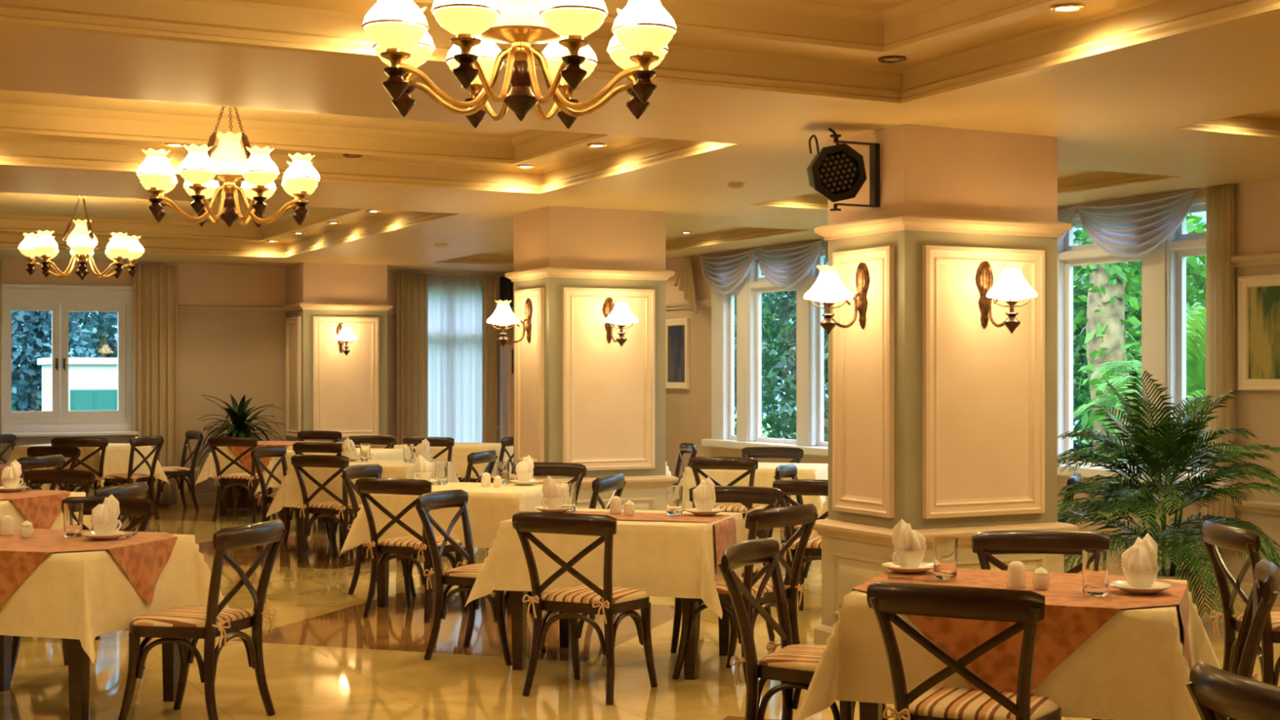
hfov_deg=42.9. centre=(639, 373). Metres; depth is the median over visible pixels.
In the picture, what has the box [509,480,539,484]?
saucer
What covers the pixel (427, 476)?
cup
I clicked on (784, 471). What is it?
dining chair
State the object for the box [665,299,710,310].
trim
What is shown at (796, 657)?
cushion
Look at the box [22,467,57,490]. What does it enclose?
tablecloth
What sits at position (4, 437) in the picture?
dining chair
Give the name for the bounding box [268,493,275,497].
cushion
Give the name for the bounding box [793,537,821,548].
cushion
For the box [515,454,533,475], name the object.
napkin
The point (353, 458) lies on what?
saucer
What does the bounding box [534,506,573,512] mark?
saucer
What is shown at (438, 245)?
smoke detector
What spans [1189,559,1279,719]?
dining chair
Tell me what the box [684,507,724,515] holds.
saucer
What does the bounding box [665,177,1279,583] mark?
wall
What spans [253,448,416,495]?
tablecloth
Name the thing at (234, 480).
dining chair
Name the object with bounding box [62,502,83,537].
drinking glass
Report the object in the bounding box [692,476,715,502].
napkin
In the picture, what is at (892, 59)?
recessed light
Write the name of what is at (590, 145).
recessed light
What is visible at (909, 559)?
cup
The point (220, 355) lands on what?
wall
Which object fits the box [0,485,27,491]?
saucer
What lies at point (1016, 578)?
salt shaker
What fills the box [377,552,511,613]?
dining table
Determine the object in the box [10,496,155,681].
dining chair
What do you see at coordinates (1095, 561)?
drinking glass
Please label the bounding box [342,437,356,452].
napkin
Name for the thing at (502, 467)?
drinking glass
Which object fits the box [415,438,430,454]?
napkin
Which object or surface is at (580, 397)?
pillar
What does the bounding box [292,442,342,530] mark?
dining chair
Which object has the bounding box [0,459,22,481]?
napkin
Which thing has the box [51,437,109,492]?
dining chair
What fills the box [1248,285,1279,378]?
print
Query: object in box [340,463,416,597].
dining chair
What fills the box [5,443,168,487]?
tablecloth
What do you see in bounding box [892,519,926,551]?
napkin
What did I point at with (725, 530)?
table runner
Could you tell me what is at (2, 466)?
topper
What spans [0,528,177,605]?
topper
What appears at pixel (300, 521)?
dining table
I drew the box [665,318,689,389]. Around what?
framed picture
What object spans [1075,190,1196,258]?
swag valance
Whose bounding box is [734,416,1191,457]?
lawn
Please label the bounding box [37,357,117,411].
building
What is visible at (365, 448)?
drinking glass
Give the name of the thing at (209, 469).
tablecloth
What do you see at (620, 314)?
wall sconce
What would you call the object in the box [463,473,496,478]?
cushion
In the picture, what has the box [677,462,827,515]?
tablecloth
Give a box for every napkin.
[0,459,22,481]
[90,494,119,525]
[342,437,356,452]
[414,454,433,471]
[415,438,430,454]
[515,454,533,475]
[542,475,565,497]
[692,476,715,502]
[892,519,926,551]
[1120,533,1158,575]
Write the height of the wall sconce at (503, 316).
0.400 m
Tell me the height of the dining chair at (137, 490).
0.872 m
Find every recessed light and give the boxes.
[164,142,185,147]
[265,240,277,242]
[292,231,305,234]
[326,222,340,224]
[342,153,363,157]
[366,209,381,212]
[515,164,534,168]
[586,143,607,147]
[680,231,693,233]
[877,55,906,63]
[1049,3,1084,13]
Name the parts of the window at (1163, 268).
sash, sash, sash, sill, sash, sash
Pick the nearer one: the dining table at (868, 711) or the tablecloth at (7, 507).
the dining table at (868, 711)
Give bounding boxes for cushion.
[104,472,148,478]
[131,605,250,627]
[161,466,190,471]
[221,472,264,478]
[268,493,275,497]
[310,500,362,508]
[379,535,460,547]
[444,563,484,577]
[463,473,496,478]
[542,585,647,604]
[713,503,764,511]
[714,577,786,595]
[742,565,758,573]
[759,644,826,671]
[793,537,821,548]
[794,524,813,529]
[908,687,1058,719]
[1235,611,1279,631]
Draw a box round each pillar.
[281,262,394,448]
[504,205,678,511]
[812,124,1077,644]
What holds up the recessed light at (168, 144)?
in the ceiling
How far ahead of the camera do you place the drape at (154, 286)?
18.41 m
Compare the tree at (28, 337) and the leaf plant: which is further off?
the tree at (28, 337)
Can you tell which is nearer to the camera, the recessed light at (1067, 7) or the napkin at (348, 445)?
the recessed light at (1067, 7)
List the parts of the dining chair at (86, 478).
leg, rail, leg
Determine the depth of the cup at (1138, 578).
5.44 m
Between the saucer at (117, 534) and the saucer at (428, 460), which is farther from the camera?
the saucer at (428, 460)
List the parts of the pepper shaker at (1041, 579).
lid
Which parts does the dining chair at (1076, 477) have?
leg, rail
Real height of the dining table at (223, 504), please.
0.750 m
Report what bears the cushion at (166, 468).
on the dining chair at (174, 472)
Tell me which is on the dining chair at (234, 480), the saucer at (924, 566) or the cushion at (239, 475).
the cushion at (239, 475)
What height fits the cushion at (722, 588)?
0.037 m
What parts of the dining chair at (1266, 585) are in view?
leg, leg, rail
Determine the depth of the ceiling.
7.93 m
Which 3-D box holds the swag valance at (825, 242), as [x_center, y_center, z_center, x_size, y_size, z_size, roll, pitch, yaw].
[1.941,-1.034,14.668,0.112,0.430,1.142,0,0,-27]
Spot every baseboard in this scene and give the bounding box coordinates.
[158,491,276,505]
[742,517,1279,606]
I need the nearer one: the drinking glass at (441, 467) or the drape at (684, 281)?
the drinking glass at (441, 467)
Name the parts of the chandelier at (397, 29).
lamp shade, lamp shade, lamp shade, lamp shade, arm, arm, lamp shade, lamp shade, lamp shade, lamp shade, arm, arm, lamp shade, stem, arm, arm, lamp shade, lamp shade, lamp shade, lamp shade, arm, arm, lamp shade, lamp shade, lamp shade, lamp shade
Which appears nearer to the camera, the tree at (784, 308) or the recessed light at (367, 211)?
the recessed light at (367, 211)
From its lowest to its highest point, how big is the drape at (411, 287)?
2.700 m
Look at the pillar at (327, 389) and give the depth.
18.70 m
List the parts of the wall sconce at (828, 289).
lamp shade, arm, plate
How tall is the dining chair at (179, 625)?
0.872 m
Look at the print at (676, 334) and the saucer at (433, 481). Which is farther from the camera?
the print at (676, 334)
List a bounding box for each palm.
[1057,370,1279,626]
[1073,302,1205,466]
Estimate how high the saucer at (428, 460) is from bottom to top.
0.025 m
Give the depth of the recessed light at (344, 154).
10.62 m
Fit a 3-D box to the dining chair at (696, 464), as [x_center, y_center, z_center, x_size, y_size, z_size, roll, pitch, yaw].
[0.709,1.070,12.645,0.548,0.872,0.572,0,0,18]
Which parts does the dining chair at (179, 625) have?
leg, leg, seat, leg, rail, leg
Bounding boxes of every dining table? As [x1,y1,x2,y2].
[0,635,180,719]
[70,484,96,493]
[219,482,296,518]
[280,506,323,528]
[296,507,400,560]
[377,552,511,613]
[511,591,731,679]
[859,702,909,719]
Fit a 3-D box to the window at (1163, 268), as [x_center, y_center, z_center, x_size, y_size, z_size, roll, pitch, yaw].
[2.415,-0.217,14.055,0.350,1.965,7.180,0,0,-27]
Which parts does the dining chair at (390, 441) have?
rail, leg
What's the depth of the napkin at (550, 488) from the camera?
8.67 m
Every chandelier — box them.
[17,195,144,279]
[136,106,320,227]
[362,0,676,128]
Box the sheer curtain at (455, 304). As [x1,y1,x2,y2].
[427,275,482,442]
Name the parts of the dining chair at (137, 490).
leg, rail, leg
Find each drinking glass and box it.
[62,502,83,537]
[360,443,370,461]
[403,444,413,462]
[435,461,448,484]
[496,461,509,484]
[560,483,576,511]
[666,485,682,515]
[933,536,957,580]
[1081,548,1108,596]
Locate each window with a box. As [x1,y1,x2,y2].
[2,288,138,436]
[701,196,1236,488]
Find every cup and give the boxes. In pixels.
[0,477,23,488]
[90,519,121,534]
[341,450,356,457]
[413,471,433,480]
[415,452,431,459]
[515,471,533,481]
[541,496,565,508]
[693,498,715,511]
[891,548,925,568]
[1121,566,1159,587]
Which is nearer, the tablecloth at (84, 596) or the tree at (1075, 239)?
the tablecloth at (84, 596)
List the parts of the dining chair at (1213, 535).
leg, rail, seat, leg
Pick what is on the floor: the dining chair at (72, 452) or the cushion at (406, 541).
the dining chair at (72, 452)
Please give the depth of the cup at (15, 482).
10.14 m
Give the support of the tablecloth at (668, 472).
on the dining table
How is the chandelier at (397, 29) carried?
hanging from the ceiling
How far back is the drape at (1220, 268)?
10.86 m
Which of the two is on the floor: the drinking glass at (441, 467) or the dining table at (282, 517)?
the dining table at (282, 517)
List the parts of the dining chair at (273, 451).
leg, rail, seat, leg, leg, leg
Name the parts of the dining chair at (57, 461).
leg, rail, leg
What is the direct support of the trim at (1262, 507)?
attached to the wall at (688, 412)
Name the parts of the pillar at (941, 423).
pedestal panel, wall panel, crown moulding, ledge moulding, wall panel, pedestal panel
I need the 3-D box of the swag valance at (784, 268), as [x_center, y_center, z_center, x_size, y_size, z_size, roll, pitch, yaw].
[1.411,-1.034,15.722,0.112,0.430,1.221,0,0,-27]
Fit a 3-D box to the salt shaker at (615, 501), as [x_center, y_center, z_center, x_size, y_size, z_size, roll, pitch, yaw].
[-0.129,0.692,8.600,0.064,0.091,0.064,0,0,-27]
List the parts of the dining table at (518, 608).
leg, leg, leg, leg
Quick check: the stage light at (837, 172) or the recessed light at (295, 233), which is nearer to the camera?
the stage light at (837, 172)
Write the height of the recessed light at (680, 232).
0.012 m
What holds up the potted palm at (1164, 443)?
on the floor
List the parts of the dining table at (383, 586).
leg, leg, leg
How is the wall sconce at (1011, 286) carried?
attached to the pillar at (941, 423)
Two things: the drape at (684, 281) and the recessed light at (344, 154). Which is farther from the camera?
the drape at (684, 281)
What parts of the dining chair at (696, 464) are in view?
leg, rail, seat, leg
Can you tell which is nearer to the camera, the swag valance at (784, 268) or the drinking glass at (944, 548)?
the drinking glass at (944, 548)
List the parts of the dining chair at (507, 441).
seat, leg, rail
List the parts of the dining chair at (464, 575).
leg, rail, seat, leg, leg, leg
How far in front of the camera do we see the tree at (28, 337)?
25.92 m
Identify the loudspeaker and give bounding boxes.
[499,275,513,307]
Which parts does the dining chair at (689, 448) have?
leg, rail, leg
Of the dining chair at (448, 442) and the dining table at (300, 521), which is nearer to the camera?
the dining table at (300, 521)
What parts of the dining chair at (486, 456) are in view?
leg, rail, leg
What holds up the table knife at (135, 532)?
on the topper at (143, 556)
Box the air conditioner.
[499,344,513,443]
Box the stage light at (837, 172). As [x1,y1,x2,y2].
[806,128,879,211]
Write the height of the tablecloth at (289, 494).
0.424 m
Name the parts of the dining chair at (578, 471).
rail, leg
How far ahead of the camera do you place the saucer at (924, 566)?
5.99 m
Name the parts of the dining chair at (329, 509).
leg, rail, leg, seat, leg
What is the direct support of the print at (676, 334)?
attached to the framed picture at (677, 331)
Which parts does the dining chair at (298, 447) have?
rail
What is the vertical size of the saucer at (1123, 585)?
0.025 m
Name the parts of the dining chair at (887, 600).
leg, rail, seat, leg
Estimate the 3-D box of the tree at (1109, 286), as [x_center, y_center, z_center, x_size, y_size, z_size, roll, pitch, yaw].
[4.499,-0.452,15.707,1.335,4.626,1.181,0,0,-27]
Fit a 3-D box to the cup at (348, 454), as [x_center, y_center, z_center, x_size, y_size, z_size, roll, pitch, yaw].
[-2.481,0.694,13.866,0.131,0.072,0.122,0,0,-7]
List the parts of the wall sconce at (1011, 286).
plate, arm, lamp shade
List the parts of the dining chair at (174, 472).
leg, seat, leg, rail, leg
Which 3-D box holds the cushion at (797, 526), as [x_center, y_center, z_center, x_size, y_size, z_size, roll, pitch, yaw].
[1.285,1.040,11.171,0.398,0.037,0.443,0,0,18]
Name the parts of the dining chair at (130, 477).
seat, leg, rail, leg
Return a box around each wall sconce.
[335,323,357,355]
[486,297,533,347]
[602,297,638,346]
[803,262,870,334]
[975,261,1037,333]
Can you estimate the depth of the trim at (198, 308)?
18.84 m
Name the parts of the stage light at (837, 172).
knob, knob, len plate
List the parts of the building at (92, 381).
door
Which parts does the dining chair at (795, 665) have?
leg, rail, leg, seat, leg, leg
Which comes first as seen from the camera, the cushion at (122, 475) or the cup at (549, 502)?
the cup at (549, 502)
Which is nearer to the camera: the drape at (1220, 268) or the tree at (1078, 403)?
the drape at (1220, 268)
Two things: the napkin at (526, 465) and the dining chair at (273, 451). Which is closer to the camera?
the napkin at (526, 465)
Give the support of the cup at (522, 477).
on the saucer at (516, 482)
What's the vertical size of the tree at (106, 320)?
5.424 m
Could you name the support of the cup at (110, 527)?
on the saucer at (117, 534)
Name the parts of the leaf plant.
pot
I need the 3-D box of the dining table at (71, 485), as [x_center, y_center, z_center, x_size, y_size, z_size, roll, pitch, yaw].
[-5.812,1.125,17.002,1.026,0.750,0.836,0,0,18]
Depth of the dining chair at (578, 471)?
11.57 m
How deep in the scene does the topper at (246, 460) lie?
16.98 m
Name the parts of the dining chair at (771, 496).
leg, leg, rail, leg, seat, leg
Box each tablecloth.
[0,491,92,530]
[0,533,228,664]
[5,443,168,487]
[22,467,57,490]
[195,442,342,484]
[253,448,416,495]
[266,459,459,517]
[338,481,577,556]
[394,442,513,479]
[465,508,768,618]
[665,461,671,475]
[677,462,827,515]
[795,578,1221,719]
[809,495,827,537]
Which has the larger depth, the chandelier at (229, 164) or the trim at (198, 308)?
the trim at (198, 308)
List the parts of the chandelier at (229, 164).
lamp shade, lamp shade, lamp shade, arm, arm, lamp shade, lamp shade, lamp shade, lamp shade, wooden rod, arm, arm, chain, stem, lamp shade, chain, chain, arm, arm, wooden rod, lamp shade, lamp shade, lamp shade, lamp shade, arm, arm, lamp shade, lamp shade, lamp shade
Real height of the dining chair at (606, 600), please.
0.872 m
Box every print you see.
[667,325,684,382]
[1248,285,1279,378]
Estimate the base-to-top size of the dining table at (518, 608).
0.750 m
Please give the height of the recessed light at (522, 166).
0.012 m
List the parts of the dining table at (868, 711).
leg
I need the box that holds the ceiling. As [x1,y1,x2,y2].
[0,0,1279,273]
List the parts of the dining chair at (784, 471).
leg, rail, leg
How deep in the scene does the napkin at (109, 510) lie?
7.22 m
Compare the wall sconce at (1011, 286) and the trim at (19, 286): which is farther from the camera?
the trim at (19, 286)
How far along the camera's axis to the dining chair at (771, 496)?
9.10 m
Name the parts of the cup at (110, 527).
handle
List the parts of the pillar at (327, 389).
wall panel, crown moulding, wall panel, ledge moulding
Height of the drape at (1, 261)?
2.710 m
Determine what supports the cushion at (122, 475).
on the dining chair at (130, 477)
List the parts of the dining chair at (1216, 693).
leg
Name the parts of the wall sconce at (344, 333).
plate, lamp shade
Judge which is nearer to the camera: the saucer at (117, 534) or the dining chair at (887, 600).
the dining chair at (887, 600)
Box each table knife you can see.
[126,531,137,537]
[888,576,950,580]
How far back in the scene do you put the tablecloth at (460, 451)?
16.71 m
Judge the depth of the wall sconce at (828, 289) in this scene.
8.41 m
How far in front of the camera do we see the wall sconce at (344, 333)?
18.43 m
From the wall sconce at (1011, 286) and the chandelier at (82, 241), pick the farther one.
the chandelier at (82, 241)
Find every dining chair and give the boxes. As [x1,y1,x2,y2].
[0,433,16,463]
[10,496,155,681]
[17,454,65,490]
[23,469,95,496]
[26,445,80,491]
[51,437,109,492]
[91,481,150,639]
[96,435,164,522]
[117,519,286,719]
[146,431,204,511]
[207,436,275,523]
[249,445,332,551]
[279,431,342,511]
[290,454,362,566]
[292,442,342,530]
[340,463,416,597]
[347,435,395,519]
[355,477,468,622]
[402,436,462,482]
[414,489,546,666]
[462,436,513,483]
[463,449,497,552]
[492,462,586,591]
[511,511,657,704]
[546,473,626,617]
[670,485,783,653]
[671,503,818,686]
[672,443,697,511]
[688,457,765,535]
[717,537,888,719]
[742,446,804,554]
[772,479,827,610]
[773,464,813,584]
[866,581,1061,719]
[971,529,1110,719]
[1057,471,1081,523]
[1186,661,1279,719]
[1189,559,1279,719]
[1199,520,1279,685]
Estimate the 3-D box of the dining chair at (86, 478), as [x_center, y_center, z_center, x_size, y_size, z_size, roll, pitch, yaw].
[-3.898,1.070,10.520,0.548,0.872,0.572,0,0,17]
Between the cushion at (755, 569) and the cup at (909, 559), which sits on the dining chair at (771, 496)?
the cushion at (755, 569)
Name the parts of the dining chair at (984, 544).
leg, rail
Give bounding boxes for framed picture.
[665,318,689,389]
[1237,274,1279,391]
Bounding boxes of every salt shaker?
[0,515,14,535]
[481,472,490,486]
[609,496,621,513]
[1007,560,1026,588]
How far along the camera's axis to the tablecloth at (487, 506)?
10.29 m
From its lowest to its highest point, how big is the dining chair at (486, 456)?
0.872 m
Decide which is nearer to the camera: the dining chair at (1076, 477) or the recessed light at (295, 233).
the dining chair at (1076, 477)
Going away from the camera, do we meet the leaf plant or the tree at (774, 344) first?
the leaf plant
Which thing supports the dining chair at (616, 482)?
on the floor
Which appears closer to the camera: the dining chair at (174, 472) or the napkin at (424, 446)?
the napkin at (424, 446)
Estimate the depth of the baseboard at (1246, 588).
11.04 m
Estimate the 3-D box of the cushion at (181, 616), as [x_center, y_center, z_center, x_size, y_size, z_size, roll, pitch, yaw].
[-1.932,1.040,7.015,0.398,0.037,0.443,0,0,17]
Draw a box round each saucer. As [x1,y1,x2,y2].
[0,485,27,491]
[80,530,128,539]
[349,457,359,460]
[409,457,434,462]
[428,479,436,484]
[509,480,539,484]
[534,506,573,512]
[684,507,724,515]
[881,561,933,573]
[1108,580,1172,594]
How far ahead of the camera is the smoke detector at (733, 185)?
10.74 m
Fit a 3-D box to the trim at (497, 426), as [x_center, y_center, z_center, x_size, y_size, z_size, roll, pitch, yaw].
[-1.403,0.690,20.533,0.850,0.080,0.055,0,0,-27]
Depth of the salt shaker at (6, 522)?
7.42 m
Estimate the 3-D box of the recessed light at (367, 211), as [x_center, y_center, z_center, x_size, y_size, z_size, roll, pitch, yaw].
[-2.334,-1.423,14.274,0.132,0.012,0.132,0,0,-27]
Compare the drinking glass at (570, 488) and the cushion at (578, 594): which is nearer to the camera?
the cushion at (578, 594)
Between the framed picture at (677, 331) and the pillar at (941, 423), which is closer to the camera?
the pillar at (941, 423)
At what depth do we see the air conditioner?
20.12 m
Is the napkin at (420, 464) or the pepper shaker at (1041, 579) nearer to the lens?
the pepper shaker at (1041, 579)
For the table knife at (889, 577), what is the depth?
5.82 m
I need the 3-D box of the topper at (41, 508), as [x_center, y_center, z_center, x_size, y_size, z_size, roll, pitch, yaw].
[-4.112,0.923,9.988,1.121,0.368,0.942,0,0,18]
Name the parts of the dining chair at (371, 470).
leg, rail, leg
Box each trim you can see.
[2,283,133,291]
[177,305,284,313]
[496,425,499,431]
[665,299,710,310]
[1231,251,1279,267]
[1231,498,1279,515]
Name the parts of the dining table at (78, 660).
leg, leg, leg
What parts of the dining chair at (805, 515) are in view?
leg, leg, seat, leg, rail, leg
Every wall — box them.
[0,257,513,496]
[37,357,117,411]
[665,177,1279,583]
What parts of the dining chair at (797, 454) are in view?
rail, leg, leg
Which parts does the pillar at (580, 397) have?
wall panel, crown moulding, ledge moulding, wall panel, pedestal panel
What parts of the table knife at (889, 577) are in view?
handle, blade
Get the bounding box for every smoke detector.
[435,243,448,248]
[726,182,744,189]
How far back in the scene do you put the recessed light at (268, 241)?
17.46 m
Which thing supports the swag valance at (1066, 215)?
hanging from the window at (1163, 268)
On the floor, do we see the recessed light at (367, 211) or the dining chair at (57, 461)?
the dining chair at (57, 461)
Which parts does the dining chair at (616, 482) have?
leg, rail, leg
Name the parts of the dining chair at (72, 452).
rail, leg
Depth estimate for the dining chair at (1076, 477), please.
10.15 m
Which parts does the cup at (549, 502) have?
handle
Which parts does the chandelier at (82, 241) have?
lamp shade, lamp shade, lamp shade, lamp shade, lamp shade, arm, arm, arm, wooden rod, chain, stem, lamp shade, lamp shade, lamp shade, lamp shade, chain, wooden rod, arm, arm, arm, lamp shade, lamp shade, lamp shade, lamp shade, lamp shade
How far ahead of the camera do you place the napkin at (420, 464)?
10.90 m
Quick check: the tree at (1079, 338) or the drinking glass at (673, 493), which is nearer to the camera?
the drinking glass at (673, 493)
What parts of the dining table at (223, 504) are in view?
leg, leg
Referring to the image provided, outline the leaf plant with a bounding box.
[197,394,284,508]
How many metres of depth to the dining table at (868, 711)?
5.46 m
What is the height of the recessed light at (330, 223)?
0.012 m
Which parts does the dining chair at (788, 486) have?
leg, rail, leg, seat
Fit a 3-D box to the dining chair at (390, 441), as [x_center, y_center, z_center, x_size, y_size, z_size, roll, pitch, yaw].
[-2.826,1.070,16.503,0.548,0.872,0.572,0,0,18]
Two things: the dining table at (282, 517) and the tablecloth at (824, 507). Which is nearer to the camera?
the tablecloth at (824, 507)
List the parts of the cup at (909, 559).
handle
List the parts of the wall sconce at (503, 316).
lamp shade, arm, plate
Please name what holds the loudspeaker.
attached to the wall at (220, 355)
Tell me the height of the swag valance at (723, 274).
0.430 m
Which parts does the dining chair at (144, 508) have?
leg, leg, rail, leg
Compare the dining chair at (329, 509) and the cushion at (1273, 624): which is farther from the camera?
the dining chair at (329, 509)
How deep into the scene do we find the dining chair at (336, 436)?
18.06 m
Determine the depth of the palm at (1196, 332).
13.72 m
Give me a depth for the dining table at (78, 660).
7.12 m
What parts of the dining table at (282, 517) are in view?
leg, leg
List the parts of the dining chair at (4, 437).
rail, leg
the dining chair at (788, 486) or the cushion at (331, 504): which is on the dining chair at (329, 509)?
the cushion at (331, 504)
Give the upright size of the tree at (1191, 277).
4.231 m
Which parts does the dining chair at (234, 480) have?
leg, rail, leg, seat, leg, leg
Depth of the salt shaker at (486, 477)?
10.71 m
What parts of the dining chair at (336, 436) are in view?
rail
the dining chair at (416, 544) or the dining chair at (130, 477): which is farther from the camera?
the dining chair at (130, 477)
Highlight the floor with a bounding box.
[0,502,1279,719]
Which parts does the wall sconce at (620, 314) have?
plate, arm, lamp shade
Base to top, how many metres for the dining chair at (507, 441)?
0.872 m
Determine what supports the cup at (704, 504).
on the saucer at (694, 510)
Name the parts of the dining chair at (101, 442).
rail, leg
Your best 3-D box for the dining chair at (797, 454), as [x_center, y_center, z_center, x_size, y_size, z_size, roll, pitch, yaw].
[1.071,1.070,13.830,0.548,0.872,0.572,0,0,18]
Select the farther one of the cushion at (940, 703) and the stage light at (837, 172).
the stage light at (837, 172)
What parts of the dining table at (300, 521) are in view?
leg, leg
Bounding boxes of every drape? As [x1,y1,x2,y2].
[0,260,2,464]
[133,264,177,504]
[396,272,427,444]
[482,275,496,443]
[673,256,697,314]
[1204,183,1235,555]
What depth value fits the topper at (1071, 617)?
5.27 m
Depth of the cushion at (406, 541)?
10.02 m
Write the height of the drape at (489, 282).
2.700 m
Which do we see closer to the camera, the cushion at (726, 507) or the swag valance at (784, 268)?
the cushion at (726, 507)
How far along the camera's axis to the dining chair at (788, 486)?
9.85 m
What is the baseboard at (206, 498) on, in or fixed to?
attached to the wall at (220, 355)
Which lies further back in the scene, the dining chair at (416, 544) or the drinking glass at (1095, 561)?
the dining chair at (416, 544)
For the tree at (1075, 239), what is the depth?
24.77 m
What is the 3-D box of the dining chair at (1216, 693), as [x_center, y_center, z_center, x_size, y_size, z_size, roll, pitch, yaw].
[1.530,1.070,3.449,0.572,0.872,0.548,0,0,-15]
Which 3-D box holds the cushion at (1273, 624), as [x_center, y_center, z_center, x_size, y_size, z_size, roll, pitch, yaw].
[2.770,1.040,6.872,0.398,0.037,0.443,0,0,-3]
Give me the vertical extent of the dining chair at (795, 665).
0.872 m
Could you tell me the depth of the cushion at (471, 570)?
8.52 m
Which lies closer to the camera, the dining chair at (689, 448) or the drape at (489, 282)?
the dining chair at (689, 448)
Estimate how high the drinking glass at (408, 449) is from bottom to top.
0.150 m
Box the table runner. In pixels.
[563,511,736,572]
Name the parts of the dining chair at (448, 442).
rail, leg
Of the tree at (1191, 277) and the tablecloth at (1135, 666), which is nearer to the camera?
the tablecloth at (1135, 666)
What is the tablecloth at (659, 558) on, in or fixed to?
on the dining table at (518, 608)
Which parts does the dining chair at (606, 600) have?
leg, rail, leg, seat, leg, leg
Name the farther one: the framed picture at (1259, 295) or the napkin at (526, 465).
the napkin at (526, 465)
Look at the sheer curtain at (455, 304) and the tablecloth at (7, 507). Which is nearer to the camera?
the tablecloth at (7, 507)
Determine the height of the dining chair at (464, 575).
0.872 m
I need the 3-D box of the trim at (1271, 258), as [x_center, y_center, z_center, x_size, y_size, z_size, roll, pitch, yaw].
[6.423,-0.745,5.862,0.055,0.080,11.100,0,0,-27]
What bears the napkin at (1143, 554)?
in the cup at (1138, 578)
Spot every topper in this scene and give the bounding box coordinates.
[0,464,30,486]
[0,489,70,528]
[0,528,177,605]
[227,440,332,473]
[852,568,1192,692]
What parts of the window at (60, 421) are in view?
handle, handle, sill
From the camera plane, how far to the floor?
8.38 m
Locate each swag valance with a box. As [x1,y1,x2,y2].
[700,248,755,293]
[755,240,822,288]
[822,240,827,259]
[1057,205,1076,245]
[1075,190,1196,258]
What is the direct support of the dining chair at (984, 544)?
on the floor
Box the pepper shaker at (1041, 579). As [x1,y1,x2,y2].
[1032,566,1049,589]
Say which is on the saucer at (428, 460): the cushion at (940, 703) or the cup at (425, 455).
the cup at (425, 455)
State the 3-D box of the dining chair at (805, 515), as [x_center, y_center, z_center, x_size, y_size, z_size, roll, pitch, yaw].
[0.517,1.070,7.976,0.572,0.872,0.548,0,0,41]
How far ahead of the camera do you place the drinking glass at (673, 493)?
8.47 m
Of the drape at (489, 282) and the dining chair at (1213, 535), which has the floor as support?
the dining chair at (1213, 535)
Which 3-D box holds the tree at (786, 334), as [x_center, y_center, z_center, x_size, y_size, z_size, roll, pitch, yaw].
[1.602,-1.413,28.960,4.204,6.542,4.476,0,0,7]
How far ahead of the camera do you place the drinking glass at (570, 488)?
8.74 m
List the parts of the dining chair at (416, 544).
leg, rail, leg, seat, leg, leg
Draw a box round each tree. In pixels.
[11,310,101,411]
[41,311,117,357]
[734,256,827,441]
[734,264,827,431]
[734,291,796,437]
[1073,223,1206,443]
[1073,226,1132,455]
[1073,226,1204,453]
[1073,230,1142,461]
[1127,213,1206,462]

